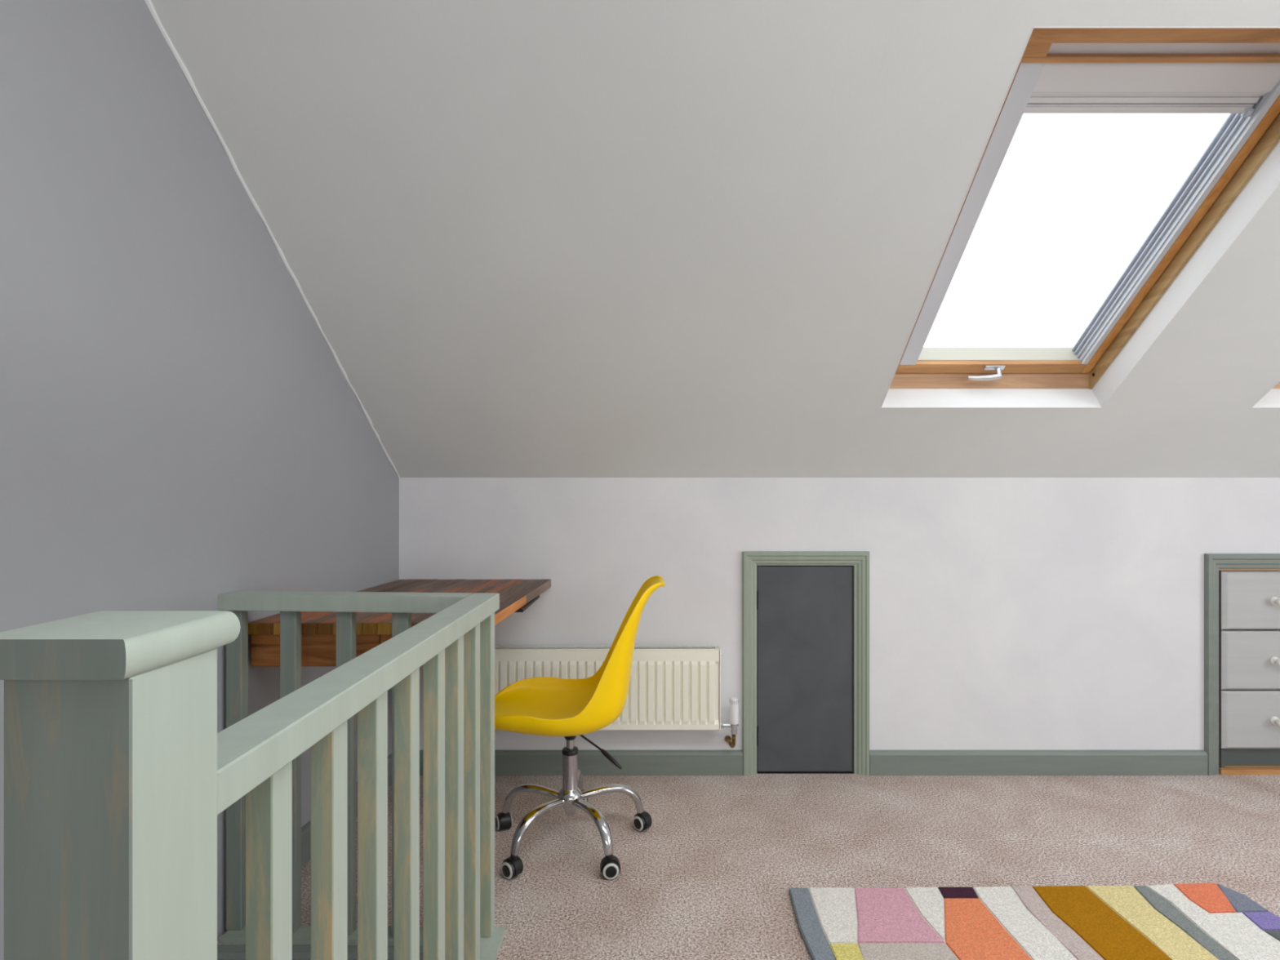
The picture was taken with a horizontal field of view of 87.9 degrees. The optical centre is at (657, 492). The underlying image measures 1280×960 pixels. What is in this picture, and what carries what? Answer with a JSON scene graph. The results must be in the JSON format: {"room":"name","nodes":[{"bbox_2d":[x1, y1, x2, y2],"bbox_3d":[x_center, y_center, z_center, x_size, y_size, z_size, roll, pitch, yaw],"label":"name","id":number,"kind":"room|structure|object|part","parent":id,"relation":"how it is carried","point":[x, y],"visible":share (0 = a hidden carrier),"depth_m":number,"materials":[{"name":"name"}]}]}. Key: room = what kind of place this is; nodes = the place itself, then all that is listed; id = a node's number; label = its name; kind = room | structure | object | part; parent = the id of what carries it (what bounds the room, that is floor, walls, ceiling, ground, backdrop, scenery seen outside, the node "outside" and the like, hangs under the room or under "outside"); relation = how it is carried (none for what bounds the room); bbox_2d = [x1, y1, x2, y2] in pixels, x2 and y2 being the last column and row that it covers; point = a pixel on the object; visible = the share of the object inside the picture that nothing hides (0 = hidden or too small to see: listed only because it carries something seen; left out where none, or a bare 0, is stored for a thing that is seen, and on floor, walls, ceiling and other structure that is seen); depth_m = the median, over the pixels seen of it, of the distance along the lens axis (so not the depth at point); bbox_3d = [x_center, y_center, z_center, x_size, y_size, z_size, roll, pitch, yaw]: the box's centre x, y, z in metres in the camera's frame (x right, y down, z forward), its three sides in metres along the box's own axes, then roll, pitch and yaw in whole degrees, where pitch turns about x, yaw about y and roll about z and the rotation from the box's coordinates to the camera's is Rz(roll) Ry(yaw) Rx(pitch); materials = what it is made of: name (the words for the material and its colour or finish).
{"room":"home office","nodes":[
{"label":"home office","id":0,"kind":"room"},
{"bbox_2d":[0,0,399,959],"bbox_3d":[-1.190,1.010,-0.326,0.319,5.020,5.948,0,0,0],"label":"wall","id":1,"kind":"structure","parent":0,"point":[180,430],"depth_m":1.37,"materials":[{"name":"grey paint"}]},
{"bbox_2d":[144,0,399,478],"bbox_3d":[-1.030,-0.708,1.740,0.018,1.312,1.838,0,0,0],"label":"trim","id":2,"kind":"structure","parent":1,"relation":"attached to","point":[148,3],"depth_m":1.65,"materials":[{"name":"paint"}]},
{"bbox_2d":[226,753,391,930],"bbox_3d":[-1.058,1.067,2.165,0.018,0.106,0.934,0,0,4],"label":"baseboard","id":3,"kind":"structure","parent":1,"relation":"attached to","point":[306,828],"depth_m":2.02,"materials":[{"name":"green paint"}]},
{"bbox_2d":[217,944,422,959],"bbox_3d":[-0.759,1.220,1.128,0.721,0.199,1.040,0,0,0],"label":"trim","id":4,"kind":"structure","parent":1,"relation":"attached to","point":[224,952],"depth_m":1.62,"materials":[{"name":"green paint"}]},
{"bbox_2d":[248,579,551,666],"bbox_3d":[-0.759,0.404,2.201,0.670,0.119,0.890,0,0,0],"label":"desk","id":5,"kind":"object","parent":1,"relation":"attached to","point":[373,629],"visible":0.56,"depth_m":1.79,"materials":[{"name":"brown wood"}]},
{"bbox_2d":[151,0,1279,477],"bbox_3d":[1.560,-0.749,1.754,5.480,1.400,1.918,0,0,0],"label":"ceiling","id":6,"kind":"structure","parent":0,"point":[529,238],"depth_m":1.75,"materials":[{"name":"paint"}]},
{"bbox_2d":[880,26,1279,408],"bbox_3d":[1.164,-0.750,1.937,0.831,0.907,1.122,0,0,0],"label":"skylight reveal","id":7,"kind":"structure","parent":6,"relation":"attached to","point":[1265,180],"depth_m":2.08,"materials":[{"name":"white paint"}]},
{"bbox_2d":[888,27,1279,389],"bbox_3d":[1.164,-0.742,1.918,0.811,0.772,1.011,0,0,0],"label":"window","id":8,"kind":"structure","parent":6,"relation":"attached to","point":[1235,72],"depth_m":1.70,"materials":[{"name":"brown wood"}]},
{"bbox_3d":[1.147,-0.417,2.331,0.117,0.044,0.026,0,0,0],"label":"lever","id":9,"kind":"part","parent":8,"relation":"part of","materials":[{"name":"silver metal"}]},
{"bbox_3d":[1.164,-0.400,2.393,0.747,0.087,0.060,0,0,0],"label":"frame sill","id":10,"kind":"part","parent":8,"relation":"part of","materials":[{"name":"brown wood"}]},
{"bbox_3d":[1.176,-0.446,2.347,0.661,0.042,0.047,0,0,0],"label":"sash rail","id":11,"kind":"part","parent":8,"relation":"part of","materials":[{"name":"orange wood"}]},
{"bbox_3d":[1.183,-0.439,2.332,0.068,0.014,0.016,0,0,0],"label":"handle","id":12,"kind":"part","parent":8,"relation":"part of","materials":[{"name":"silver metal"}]},
{"bbox_3d":[1.194,-0.481,2.372,0.584,0.078,0.074,0,0,0],"label":"glazing sill","id":13,"kind":"part","parent":8,"relation":"part of","materials":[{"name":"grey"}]},
{"bbox_3d":[1.192,-0.968,1.663,0.577,0.036,0.033,0,0,0],"label":"blind rail","id":14,"kind":"part","parent":8,"relation":"part of","materials":[{"name":"white metal"}]},
{"bbox_3d":[1.194,-0.983,1.646,0.575,0.040,0.034,0,0,0],"label":"blind rail","id":15,"kind":"part","parent":8,"relation":"part of","materials":[{"name":"white metal"}]},
{"bbox_3d":[1.554,-0.730,1.917,0.032,0.723,0.978,0,0,0],"label":"frame","id":16,"kind":"part","parent":8,"relation":"part of","materials":[{"name":"brown wood"}]},
{"bbox_2d":[1250,380,1279,408],"bbox_3d":[2.455,-0.750,1.937,0.831,0.907,1.122,0,0,0],"label":"trim","id":17,"kind":"structure","parent":6,"relation":"attached to","point":[1271,399],"depth_m":2.33,"materials":[{"name":"white paint"}]},
{"bbox_2d":[1272,381,1279,388],"bbox_3d":[2.455,-0.742,1.918,0.811,0.772,1.011,0,0,0],"label":"window","id":18,"kind":"structure","parent":6,"relation":"attached to","point":[1277,385],"depth_m":2.37,"materials":[{"name":"brown wood"}]},
{"bbox_2d":[217,773,1279,959],"bbox_3d":[1.450,1.220,-0.326,5.500,0.200,5.948,0,0,0],"label":"floor","id":19,"kind":"structure","parent":0,"point":[718,860],"depth_m":2.09,"materials":[{"name":"carpet"}]},
{"bbox_2d":[0,590,505,959],"bbox_3d":[-0.746,0.715,1.117,0.717,1.210,1.232,0,0,0],"label":"balustrade","id":20,"kind":"object","parent":19,"relation":"on","point":[119,774],"visible":1,"depth_m":0.72,"materials":[{"name":"green paint"}]},
{"bbox_3d":[-0.776,1.113,1.670,0.621,0.014,0.054,0,0,1],"label":"rail","id":21,"kind":"part","parent":20,"relation":"part of","materials":[{"name":"green paint"}]},
{"bbox_3d":[-0.786,0.276,1.679,0.641,0.041,0.065,0,0,4],"label":"handrail","id":22,"kind":"part","parent":20,"relation":"part of","materials":[{"name":"green paint"}]},
{"bbox_3d":[-0.435,0.276,1.148,0.067,0.041,1.084,0,0,0],"label":"handrail","id":23,"kind":"part","parent":20,"relation":"part of","materials":[{"name":"green paint"}]},
{"bbox_3d":[-0.426,1.113,1.149,0.079,0.014,1.082,0,0,0],"label":"rail","id":24,"kind":"part","parent":20,"relation":"part of","materials":[{"name":"green paint"}]},
{"bbox_2d":[494,575,664,879],"bbox_3d":[-0.282,0.698,2.159,0.618,0.843,0.507,0,0,0],"label":"office chair","id":25,"kind":"object","parent":19,"relation":"on","point":[547,706],"visible":0.94,"depth_m":2.08,"materials":[{"name":"yellow plastic"}]},
{"bbox_2d":[497,811,510,829],"bbox_3d":[-0.511,1.080,2.212,0.029,0.052,0.058,0,0,-27],"label":"wheel","id":26,"kind":"object","parent":25,"relation":"attached to","point":[504,817],"depth_m":2.19,"materials":[{"name":"black plastic"}]},
{"bbox_2d":[502,853,522,876],"bbox_3d":[-0.422,1.080,1.942,0.058,0.052,0.031,0,0,36],"label":"wheel","id":27,"kind":"object","parent":25,"relation":"attached to","point":[512,865],"depth_m":1.92,"materials":[{"name":"black plastic"}]},
{"bbox_3d":[-0.409,1.009,2.178,0.224,0.105,0.036,0,0,18],"label":"leg","id":28,"kind":"part","parent":25,"relation":"part of","materials":[{"name":"silver metal"}]},
{"bbox_3d":[-0.360,1.009,2.027,0.036,0.105,0.224,0,0,36],"label":"leg","id":29,"kind":"part","parent":25,"relation":"part of","materials":[{"name":"silver metal"}]},
{"bbox_3d":[-0.281,0.764,2.136,0.116,0.051,0.116,0,0,0],"label":"seat plate","id":30,"kind":"part","parent":25,"relation":"part of","materials":[{"name":"black plastic"}]},
{"bbox_3d":[-0.281,1.009,2.271,0.036,0.105,0.224,0,0,0],"label":"leg","id":31,"kind":"part","parent":25,"relation":"part of","materials":[{"name":"silver metal"}]},
{"bbox_3d":[-0.202,1.009,2.027,0.036,0.105,0.224,0,0,-36],"label":"leg","id":32,"kind":"part","parent":25,"relation":"part of","materials":[{"name":"silver metal"}]},
{"bbox_3d":[-0.181,0.798,2.053,0.177,0.076,0.015,0,0,34],"label":"height lever","id":33,"kind":"part","parent":25,"relation":"part of","materials":[{"name":"black plastic"}]},
{"bbox_2d":[600,853,620,873],"bbox_3d":[-0.139,1.080,1.942,0.058,0.052,0.031,0,0,-9],"label":"wheel","id":34,"kind":"object","parent":25,"relation":"attached to","point":[610,864],"depth_m":1.92,"materials":[{"name":"black plastic"}]},
{"bbox_3d":[-0.153,1.009,2.178,0.224,0.105,0.036,0,0,-18],"label":"leg","id":35,"kind":"part","parent":25,"relation":"part of","materials":[{"name":"silver metal"}]},
{"bbox_2d":[634,810,651,828],"bbox_3d":[-0.051,1.080,2.209,0.058,0.052,0.031,0,0,43],"label":"wheel","id":36,"kind":"object","parent":25,"relation":"attached to","point":[642,819],"depth_m":2.19,"materials":[{"name":"black plastic"}]},
{"bbox_2d":[788,883,1279,959],"bbox_3d":[0.995,1.113,1.017,1.267,0.013,1.734,0,0,0],"label":"rug","id":37,"kind":"object","parent":19,"relation":"on","point":[1183,921],"visible":1,"depth_m":1.71,"materials":[{"name":"fabric"}]},
{"bbox_2d":[399,477,1279,773],"bbox_3d":[1.450,0.540,2.968,5.500,1.201,0.640,0,0,0],"label":"wall","id":38,"kind":"structure","parent":0,"point":[1006,613],"depth_m":2.65,"materials":[{"name":"white paint"}]},
{"bbox_2d":[419,750,742,775],"bbox_3d":[-0.346,1.073,2.639,1.369,0.094,0.018,0,0,0],"label":"baseboard","id":39,"kind":"structure","parent":38,"relation":"attached to","point":[507,762],"depth_m":2.63,"materials":[{"name":"green paint"}]},
{"bbox_2d":[494,644,738,747],"bbox_3d":[-0.218,0.800,2.601,1.067,0.398,0.103,0,0,0],"label":"radiator","id":40,"kind":"object","parent":38,"relation":"attached to","point":[671,688],"visible":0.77,"depth_m":2.55,"materials":[{"name":"white metal"}]},
{"bbox_2d":[494,645,719,650],"bbox_3d":[-0.255,0.604,2.587,0.987,0.004,0.066,0,0,0],"label":"grille","id":41,"kind":"object","parent":40,"relation":"attached to","point":[496,648],"depth_m":2.58,"materials":[{"name":"white metal"}]},
{"bbox_2d":[742,551,869,775],"bbox_3d":[0.590,0.676,2.688,0.504,0.887,0.120,0,0,0],"label":"door","id":42,"kind":"structure","parent":38,"relation":"in","point":[806,614],"depth_m":2.65,"materials":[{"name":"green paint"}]},
{"bbox_3d":[0.365,0.676,2.638,0.054,0.887,0.020,0,0,0],"label":"architrave","id":43,"kind":"part","parent":42,"relation":"part of","materials":[{"name":"green paint"}]},
{"bbox_3d":[0.590,0.704,2.665,0.379,0.821,0.026,0,0,0],"label":"panel","id":44,"kind":"part","parent":42,"relation":"part of","materials":[{"name":"grey paint"}]},
{"bbox_3d":[0.590,0.259,2.638,0.504,0.051,0.020,0,0,0],"label":"architrave","id":45,"kind":"part","parent":42,"relation":"part of","materials":[{"name":"green paint"}]},
{"bbox_3d":[0.819,0.676,2.638,0.047,0.887,0.020,0,0,0],"label":"architrave","id":46,"kind":"part","parent":42,"relation":"part of","materials":[{"name":"green paint"}]},
{"bbox_2d":[869,750,1207,775],"bbox_3d":[1.510,1.073,2.639,1.337,0.094,0.018,0,0,0],"label":"baseboard","id":47,"kind":"structure","parent":38,"relation":"attached to","point":[882,762],"depth_m":2.63,"materials":[{"name":"green paint"}]},
{"bbox_2d":[1204,553,1279,775],"bbox_3d":[2.667,0.681,2.688,0.976,0.878,0.120,0,0,0],"label":"door frame","id":48,"kind":"structure","parent":38,"relation":"in","point":[1214,563],"depth_m":2.63,"materials":[{"name":"green paint"}]},
{"bbox_3d":[2.206,0.681,2.638,0.055,0.878,0.020,0,0,0],"label":"architrave","id":49,"kind":"part","parent":48,"relation":"part of","materials":[{"name":"green paint"}]},
{"bbox_3d":[2.667,0.273,2.638,0.976,0.060,0.020,0,0,0],"label":"architrave","id":50,"kind":"part","parent":48,"relation":"part of","materials":[{"name":"green paint"}]},
{"bbox_2d":[1221,570,1279,767],"bbox_3d":[2.667,0.705,2.865,0.835,0.785,0.527,0,0,0],"label":"dresser","id":51,"kind":"object","parent":38,"relation":"in","point":[1251,599],"visible":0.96,"depth_m":2.64,"materials":[{"name":"grey paint"}]},
{"bbox_3d":[2.667,0.906,2.654,0.835,0.230,0.024,0,0,0],"label":"drawer","id":52,"kind":"part","parent":51,"relation":"part of","materials":[{"name":"grey paint"}]},
{"bbox_3d":[2.667,0.668,2.654,0.835,0.233,0.024,0,0,0],"label":"drawer","id":53,"kind":"part","parent":51,"relation":"part of","materials":[{"name":"grey paint"}]},
{"bbox_3d":[2.667,0.430,2.654,0.835,0.231,0.024,0,0,0],"label":"drawer","id":54,"kind":"part","parent":51,"relation":"part of","materials":[{"name":"grey paint"}]},
{"bbox_3d":[2.455,0.906,2.622,0.035,0.035,0.041,0,0,0],"label":"knob","id":55,"kind":"part","parent":51,"relation":"part of","materials":[{"name":"white ceramic"}]},
{"bbox_3d":[2.455,0.668,2.622,0.035,0.035,0.041,0,0,0],"label":"knob","id":56,"kind":"part","parent":51,"relation":"part of","materials":[{"name":"white ceramic"}]},
{"bbox_3d":[2.455,0.430,2.622,0.035,0.035,0.041,0,0,0],"label":"knob","id":57,"kind":"part","parent":51,"relation":"part of","materials":[{"name":"white ceramic"}]}
]}

